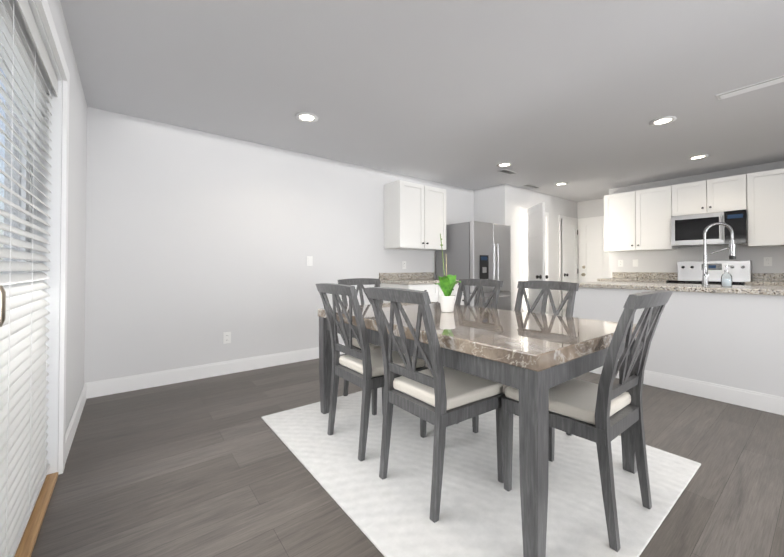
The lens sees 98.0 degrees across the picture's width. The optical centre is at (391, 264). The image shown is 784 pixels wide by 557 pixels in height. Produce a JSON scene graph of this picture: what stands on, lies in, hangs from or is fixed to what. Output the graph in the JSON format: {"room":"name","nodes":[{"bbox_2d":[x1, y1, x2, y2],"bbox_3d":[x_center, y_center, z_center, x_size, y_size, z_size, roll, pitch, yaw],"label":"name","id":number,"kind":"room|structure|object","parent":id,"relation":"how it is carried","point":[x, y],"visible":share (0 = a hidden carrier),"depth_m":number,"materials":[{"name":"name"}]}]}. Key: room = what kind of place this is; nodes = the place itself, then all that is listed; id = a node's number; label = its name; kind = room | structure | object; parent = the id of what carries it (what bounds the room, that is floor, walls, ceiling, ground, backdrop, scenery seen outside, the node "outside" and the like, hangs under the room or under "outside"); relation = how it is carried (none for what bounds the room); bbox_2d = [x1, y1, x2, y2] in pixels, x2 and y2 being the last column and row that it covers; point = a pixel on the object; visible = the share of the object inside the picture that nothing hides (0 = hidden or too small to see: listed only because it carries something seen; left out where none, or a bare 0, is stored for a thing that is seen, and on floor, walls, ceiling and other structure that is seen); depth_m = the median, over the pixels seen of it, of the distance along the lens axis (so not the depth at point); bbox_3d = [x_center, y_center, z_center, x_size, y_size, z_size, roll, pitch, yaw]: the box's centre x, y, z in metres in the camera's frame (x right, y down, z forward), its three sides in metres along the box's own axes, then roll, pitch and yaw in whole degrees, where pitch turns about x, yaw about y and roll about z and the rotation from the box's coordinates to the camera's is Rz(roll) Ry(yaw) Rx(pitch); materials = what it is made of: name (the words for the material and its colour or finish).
{"room":"kitchen","nodes":[
{"label":"kitchen","id":0,"kind":"room"},
{"bbox_2d":[34,0,86,445],"bbox_3d":[-0.628,-0.138,0.183,0.200,2.440,6.870,1,-1,-38],"label":"wall","id":1,"kind":"structure","parent":0,"point":[76,270],"depth_m":2.26,"materials":[{"name":"paint"}]},
{"bbox_2d":[0,0,57,556],"bbox_3d":[-1.506,0.036,1.406,0.061,2.006,0.889,1,-1,-38],"label":"window blind","id":2,"kind":"object","parent":1,"relation":"attached to","point":[24,400],"visible":1,"depth_m":1.34,"materials":[{"name":"white plastic"}]},
{"bbox_2d":[0,0,61,474],"bbox_3d":[-1.262,0.053,1.006,0.194,2.080,1.850,1,-1,-38],"label":"door","id":3,"kind":"structure","parent":1,"relation":"in","point":[53,257],"depth_m":1.76,"materials":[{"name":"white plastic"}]},
{"bbox_2d":[14,472,57,556],"bbox_3d":[-1.224,1.082,1.022,0.108,0.022,1.824,1,-1,-38],"label":"trim","id":4,"kind":"structure","parent":1,"relation":"attached to","point":[25,548],"depth_m":1.44,"materials":[{"name":"brown wood"}]},
{"bbox_2d":[35,0,69,474],"bbox_3d":[-1.177,0.016,1.072,0.018,2.155,2.000,1,-1,-38],"label":"door frame","id":5,"kind":"structure","parent":1,"relation":"attached to","point":[47,21],"depth_m":1.80,"materials":[{"name":"white wood"}]},
{"bbox_2d":[65,383,86,462],"bbox_3d":[-0.568,1.018,0.269,0.015,0.132,6.452,1,-1,-38],"label":"baseboard","id":6,"kind":"structure","parent":1,"relation":"attached to","point":[72,426],"depth_m":2.21,"materials":[{"name":"white wood"}]},
{"bbox_2d":[84,107,473,382],"bbox_3d":[0.563,-0.073,5.349,8.000,2.440,0.150,1,-1,-38],"label":"wall","id":7,"kind":"structure","parent":0,"point":[198,243],"depth_m":3.43,"materials":[{"name":"paint"}]},
{"bbox_2d":[84,343,344,398],"bbox_3d":[-1.365,1.061,3.740,3.000,0.132,0.015,1,-1,-38],"label":"baseboard","id":8,"kind":"structure","parent":7,"relation":"attached to","point":[126,384],"depth_m":3.29,"materials":[{"name":"white wood"}]},
{"bbox_2d":[223,332,230,343],"bbox_3d":[-1.691,0.754,3.496,0.072,0.115,0.008,1,-1,-38],"label":"electrical outlet","id":9,"kind":"object","parent":7,"relation":"attached to","point":[226,337],"visible":1,"depth_m":3.49,"materials":[{"name":"white plastic"}]},
{"bbox_2d":[307,256,312,265],"bbox_3d":[-0.979,-0.040,4.056,0.072,0.115,0.009,1,-1,-38],"label":"light switch","id":10,"kind":"object","parent":7,"relation":"attached to","point":[309,260],"visible":1,"depth_m":4.05,"materials":[{"name":"white plastic"}]},
{"bbox_2d":[402,261,405,268],"bbox_3d":[0.176,0.011,4.948,0.072,0.115,0.008,1,-1,-38],"label":"electrical outlet","id":11,"kind":"object","parent":7,"relation":"attached to","point":[403,264],"visible":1,"depth_m":4.94,"materials":[{"name":"white plastic"}]},
{"bbox_2d":[384,180,445,250],"bbox_3d":[0.353,-0.660,4.858,0.880,0.890,0.378,1,-1,-38],"label":"upper cabinet","id":12,"kind":"object","parent":7,"relation":"attached to","point":[414,216],"visible":1,"depth_m":4.67,"materials":[{"name":"white wood"}]},
{"bbox_2d":[31,354,783,556],"bbox_3d":[2.458,1.163,2.634,8.300,0.100,7.000,1,-1,-38],"label":"floor","id":13,"kind":"structure","parent":0,"point":[210,467],"depth_m":1.74,"materials":[{"name":"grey wood"}]},
{"bbox_2d":[380,283,463,304],"bbox_3d":[0.434,0.699,4.733,1.015,0.880,0.648,1,-1,-38],"label":"base cabinet","id":14,"kind":"object","parent":13,"relation":"on","point":[434,291],"visible":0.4,"depth_m":4.46,"materials":[{"name":"white wood"}]},
{"bbox_2d":[379,272,458,284],"bbox_3d":[0.424,0.188,4.740,1.040,0.140,0.632,1,-1,-38],"label":"countertop","id":15,"kind":"structure","parent":14,"relation":"on","point":[410,278],"depth_m":4.77,"materials":[{"name":"stone"}]},
{"bbox_2d":[436,221,510,309],"bbox_3d":[1.282,0.273,5.255,0.900,1.745,0.791,1,-1,-38],"label":"refrigerator","id":16,"kind":"object","parent":13,"relation":"on","point":[477,250],"visible":0.5,"depth_m":4.96,"materials":[{"name":"silver metal"}]},
{"bbox_2d":[261,387,700,556],"bbox_3d":[0.377,1.101,2.164,1.730,0.011,2.080,1,-1,-38],"label":"rug","id":17,"kind":"object","parent":13,"relation":"on","point":[479,514],"visible":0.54,"depth_m":1.67,"materials":[{"name":"white fabric"}]},
{"bbox_2d":[338,278,382,414],"bbox_3d":[-0.136,0.613,2.842,0.450,0.980,0.591,1,-1,-38],"label":"chair","id":18,"kind":"object","parent":17,"relation":"on","point":[359,282],"visible":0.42,"depth_m":2.90,"materials":[{"name":"grey wood"}]},
{"bbox_2d":[316,283,427,460],"bbox_3d":[-0.144,0.604,2.165,0.591,0.980,0.450,1,-1,-38],"label":"chair","id":19,"kind":"object","parent":17,"relation":"on","point":[364,369],"visible":0.79,"depth_m":2.03,"materials":[{"name":"grey wood"}]},
{"bbox_2d":[365,287,505,522],"bbox_3d":[0.207,0.599,1.710,0.591,0.980,0.450,1,-1,-38],"label":"chair","id":20,"kind":"object","parent":17,"relation":"on","point":[438,395],"visible":0.96,"depth_m":1.59,"materials":[{"name":"grey wood"}]},
{"bbox_2d":[318,302,638,556],"bbox_3d":[0.385,0.710,2.175,1.040,0.770,1.740,1,-1,-38],"label":"dining table","id":21,"kind":"object","parent":17,"relation":"on","point":[533,358],"visible":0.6,"depth_m":1.43,"materials":[{"name":"grey wood"}]},
{"bbox_2d":[435,234,460,311],"bbox_3d":[0.390,0.057,2.359,0.219,0.539,0.184,1,-1,-38],"label":"orchid","id":22,"kind":"object","parent":21,"relation":"on","point":[447,283],"visible":1,"depth_m":2.33,"materials":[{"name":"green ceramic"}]},
{"bbox_2d":[455,279,502,423],"bbox_3d":[0.537,0.611,2.692,0.591,0.980,0.450,1,-1,-38],"label":"chair","id":23,"kind":"object","parent":17,"relation":"on","point":[480,283],"visible":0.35,"depth_m":2.83,"materials":[{"name":"grey wood"}]},
{"bbox_2d":[472,281,578,435],"bbox_3d":[0.888,0.605,2.236,0.591,0.980,0.450,1,-1,-38],"label":"chair","id":24,"kind":"object","parent":17,"relation":"on","point":[546,287],"visible":0.33,"depth_m":2.36,"materials":[{"name":"grey wood"}]},
{"bbox_2d":[501,290,672,551],"bbox_3d":[0.891,0.597,1.562,0.450,0.980,0.591,1,-1,-38],"label":"chair","id":25,"kind":"object","parent":17,"relation":"on","point":[603,413],"visible":0.9,"depth_m":1.43,"materials":[{"name":"grey wood"}]},
{"bbox_2d":[666,260,751,284],"bbox_3d":[4.241,0.532,4.575,0.707,1.170,0.750,1,-1,-38],"label":"range","id":26,"kind":"object","parent":13,"relation":"on","point":[690,272],"visible":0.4,"depth_m":4.64,"materials":[{"name":"silver metal"}]},
{"bbox_3d":[3.658,0.668,2.274,0.668,0.880,4.355,1,-1,-38],"label":"base cabinet","id":27,"kind":"object","parent":13,"relation":"on","visible":0},
{"bbox_2d":[579,281,783,295],"bbox_3d":[3.589,0.207,2.249,0.835,0.040,4.390,1,-1,-38],"label":"countertop","id":28,"kind":"structure","parent":27,"relation":"on","point":[754,290],"depth_m":3.02,"materials":[{"name":"stone"}]},
{"bbox_2d":[701,222,735,285],"bbox_3d":[2.964,-0.094,3.100,0.168,0.582,0.224,1,-1,-38],"label":"faucet","id":29,"kind":"object","parent":28,"relation":"on","point":[732,254],"visible":1,"depth_m":3.11,"materials":[{"name":"silver metal"}]},
{"bbox_2d":[721,265,732,286],"bbox_3d":[2.939,0.102,2.989,0.072,0.187,0.078,1,-1,-38],"label":"soap dispenser","id":30,"kind":"object","parent":28,"relation":"on","point":[726,282],"visible":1,"depth_m":2.98,"materials":[{"name":"clear glass"}]},
{"bbox_3d":[3.765,0.705,5.240,0.648,0.880,0.881,1,-1,-38],"label":"base cabinet","id":31,"kind":"object","parent":13,"relation":"on","visible":0},
{"bbox_2d":[597,272,676,282],"bbox_3d":[3.771,0.194,5.251,0.632,0.140,0.881,1,-1,-38],"label":"countertop","id":32,"kind":"structure","parent":31,"relation":"on","point":[656,277],"depth_m":5.30,"materials":[{"name":"stone"}]},
{"bbox_3d":[5.128,0.683,3.476,0.648,0.880,2.061,1,-1,-38],"label":"base cabinet","id":33,"kind":"object","parent":13,"relation":"on","visible":0},
{"bbox_2d":[745,273,783,285],"bbox_3d":[5.133,0.172,3.487,0.632,0.140,2.061,1,-1,-38],"label":"countertop","id":34,"kind":"structure","parent":33,"relation":"on","point":[769,279],"depth_m":4.29,"materials":[{"name":"stone"}]},
{"bbox_2d":[60,0,783,201],"bbox_3d":[2.458,-1.377,2.665,8.300,0.100,7.000,1,-1,-38],"label":"ceiling","id":35,"kind":"structure","parent":0,"point":[578,96],"depth_m":2.46,"materials":[{"name":"paint"}]},
{"bbox_2d":[295,112,317,121],"bbox_3d":[-0.763,-1.317,3.057,0.200,0.010,0.200,1,-1,-38],"label":"recessed light","id":36,"kind":"object","parent":35,"relation":"in","point":[305,117],"visible":1,"depth_m":3.05,"materials":[{"name":"white"}]},
{"bbox_2d":[496,162,511,166],"bbox_3d":[1.469,-1.299,4.452,0.200,0.010,0.200,1,-1,-38],"label":"recessed light","id":37,"kind":"object","parent":35,"relation":"in","point":[505,164],"visible":0.98,"depth_m":4.44,"materials":[{"name":"white"}]},
{"bbox_2d":[498,169,516,174],"bbox_3d":[1.618,-1.293,4.783,0.300,0.014,0.120,1,-1,-38],"label":"ceiling vent","id":38,"kind":"object","parent":35,"relation":"in","point":[506,171],"visible":1,"depth_m":4.75,"materials":[{"name":"black metal"}]},
{"bbox_2d":[522,184,540,188],"bbox_3d":[2.304,-1.283,5.628,0.360,0.014,0.120,1,-1,-38],"label":"ceiling vent","id":39,"kind":"object","parent":35,"relation":"in","point":[531,186],"visible":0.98,"depth_m":5.61,"materials":[{"name":"black metal"}]},
{"bbox_2d":[554,182,567,185],"bbox_3d":[2.711,-1.287,5.462,0.200,0.010,0.200,1,-1,-38],"label":"recessed light","id":40,"kind":"object","parent":35,"relation":"in","point":[561,183],"visible":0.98,"depth_m":5.43,"materials":[{"name":"white"}]},
{"bbox_2d":[649,116,676,125],"bbox_3d":[2.490,-1.316,3.131,0.200,0.010,0.200,1,-1,-38],"label":"recessed light","id":41,"kind":"object","parent":35,"relation":"in","point":[663,120],"visible":1,"depth_m":3.12,"materials":[{"name":"white"}]},
{"bbox_2d":[687,154,708,159],"bbox_3d":[3.725,-1.303,4.149,0.200,0.010,0.200,1,-1,-38],"label":"recessed light","id":42,"kind":"object","parent":35,"relation":"in","point":[695,157],"visible":1,"depth_m":4.14,"materials":[{"name":"white"}]},
{"bbox_2d":[716,75,783,99],"bbox_3d":[2.694,-1.321,2.556,0.120,0.014,0.370,1,-1,-38],"label":"ceiling vent","id":43,"kind":"object","parent":35,"relation":"in","point":[755,86],"visible":1,"depth_m":2.54,"materials":[{"name":"metal"}]},
{"bbox_2d":[474,184,576,315],"bbox_3d":[2.658,-0.059,6.480,2.640,2.440,0.620,1,-1,-38],"label":"wall","id":44,"kind":"structure","parent":0,"point":[501,204],"depth_m":5.75,"materials":[{"name":"paint"}]},
{"bbox_2d":[519,207,549,314],"bbox_3d":[2.464,0.102,6.001,0.940,2.105,0.136,1,-1,-38],"label":"door frame","id":45,"kind":"structure","parent":44,"relation":"attached to","point":[521,209],"depth_m":6.20,"materials":[{"name":"white wood"}]},
{"bbox_2d":[522,202,547,313],"bbox_3d":[2.189,0.123,5.303,0.174,2.030,0.809,0,-1,0],"label":"pantry door","id":46,"kind":"structure","parent":44,"relation":"in","point":[533,243],"depth_m":5.23,"materials":[{"name":"white wood"}]},
{"bbox_2d":[559,215,577,315],"bbox_3d":[3.486,0.113,6.716,0.748,2.100,0.014,1,-1,-38],"label":"door frame","id":47,"kind":"structure","parent":44,"relation":"attached to","point":[560,218],"depth_m":6.50,"materials":[{"name":"white wood"}]},
{"bbox_2d":[561,218,577,315],"bbox_3d":[3.518,0.140,6.680,0.629,2.030,0.105,1,-1,-38],"label":"closet door","id":48,"kind":"structure","parent":44,"relation":"in","point":[569,255],"depth_m":6.66,"materials":[{"name":"white wood"}]},
{"bbox_2d":[577,198,603,218],"bbox_3d":[4.104,-0.057,6.669,0.120,2.440,0.850,1,-1,-38],"label":"wall","id":49,"kind":"structure","parent":0,"point":[590,208],"depth_m":6.78,"materials":[{"name":"paint"}]},
{"bbox_2d":[578,216,603,282],"bbox_3d":[4.051,0.115,6.625,0.014,2.095,0.838,1,-1,-38],"label":"door frame","id":50,"kind":"structure","parent":49,"relation":"attached to","point":[591,218],"depth_m":6.93,"materials":[{"name":"white wood"}]},
{"bbox_2d":[580,219,608,281],"bbox_3d":[4.013,0.139,6.596,0.105,2.030,0.720,1,-1,-38],"label":"door","id":51,"kind":"structure","parent":49,"relation":"in","point":[594,261],"depth_m":6.71,"materials":[{"name":"white wood"}]},
{"bbox_2d":[573,287,783,396],"bbox_3d":[3.358,0.665,2.014,0.120,0.880,4.410,1,-1,-38],"label":"wall","id":52,"kind":"structure","parent":0,"point":[731,340],"depth_m":2.82,"materials":[{"name":"paint"}]},
{"bbox_2d":[590,366,783,414],"bbox_3d":[3.347,1.039,2.012,0.136,0.132,4.425,1,-1,-38],"label":"baseboard","id":53,"kind":"structure","parent":52,"relation":"attached to","point":[750,399],"depth_m":2.80,"materials":[{"name":"white wood"}]},
{"bbox_2d":[609,161,783,277],"bbox_3d":[5.672,-0.090,4.026,0.870,2.440,5.250,1,-1,-38],"label":"wall","id":54,"kind":"structure","parent":0,"point":[659,261],"depth_m":4.97,"materials":[{"name":"paint"}]},
{"bbox_2d":[618,260,622,266],"bbox_3d":[3.824,-0.019,5.699,0.008,0.115,0.072,1,-1,-38],"label":"electrical outlet","id":55,"kind":"object","parent":54,"relation":"attached to","point":[620,263],"visible":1,"depth_m":5.70,"materials":[{"name":"white plastic"}]},
{"bbox_2d":[633,259,637,266],"bbox_3d":[3.951,-0.021,5.533,0.009,0.115,0.072,1,-1,-38],"label":"electrical outlet","id":56,"kind":"object","parent":54,"relation":"attached to","point":[635,262],"visible":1,"depth_m":5.53,"materials":[{"name":"white plastic"}]},
{"bbox_2d":[604,185,678,251],"bbox_3d":[3.873,-0.674,5.339,0.378,0.920,0.883,1,-1,-38],"label":"upper cabinet","id":57,"kind":"object","parent":54,"relation":"attached to","point":[639,220],"visible":1,"depth_m":5.21,"materials":[{"name":"white wood"}]},
{"bbox_2d":[672,174,746,216],"bbox_3d":[4.373,-0.914,4.694,0.378,0.455,0.750,1,-1,-38],"label":"upper cabinet","id":58,"kind":"object","parent":54,"relation":"attached to","point":[724,194],"visible":1,"depth_m":4.57,"materials":[{"name":"white wood"}]},
{"bbox_2d":[671,210,747,246],"bbox_3d":[4.345,-0.472,4.667,0.447,0.424,0.746,1,-1,-38],"label":"microwave","id":59,"kind":"object","parent":58,"relation":"attached to","point":[687,230],"visible":0.94,"depth_m":4.54,"materials":[{"name":"silver metal"}]},
{"bbox_2d":[747,168,783,246],"bbox_3d":[4.886,-0.690,4.028,0.378,0.920,0.923,1,-1,-38],"label":"upper cabinet","id":60,"kind":"object","parent":54,"relation":"attached to","point":[765,205],"visible":1,"depth_m":4.18,"materials":[{"name":"white wood"}]},
{"bbox_2d":[764,257,771,265],"bbox_3d":[4.838,-0.035,4.386,0.008,0.115,0.072,1,-1,-38],"label":"electrical outlet","id":61,"kind":"object","parent":54,"relation":"attached to","point":[767,261],"visible":1,"depth_m":4.38,"materials":[{"name":"white plastic"}]}
]}

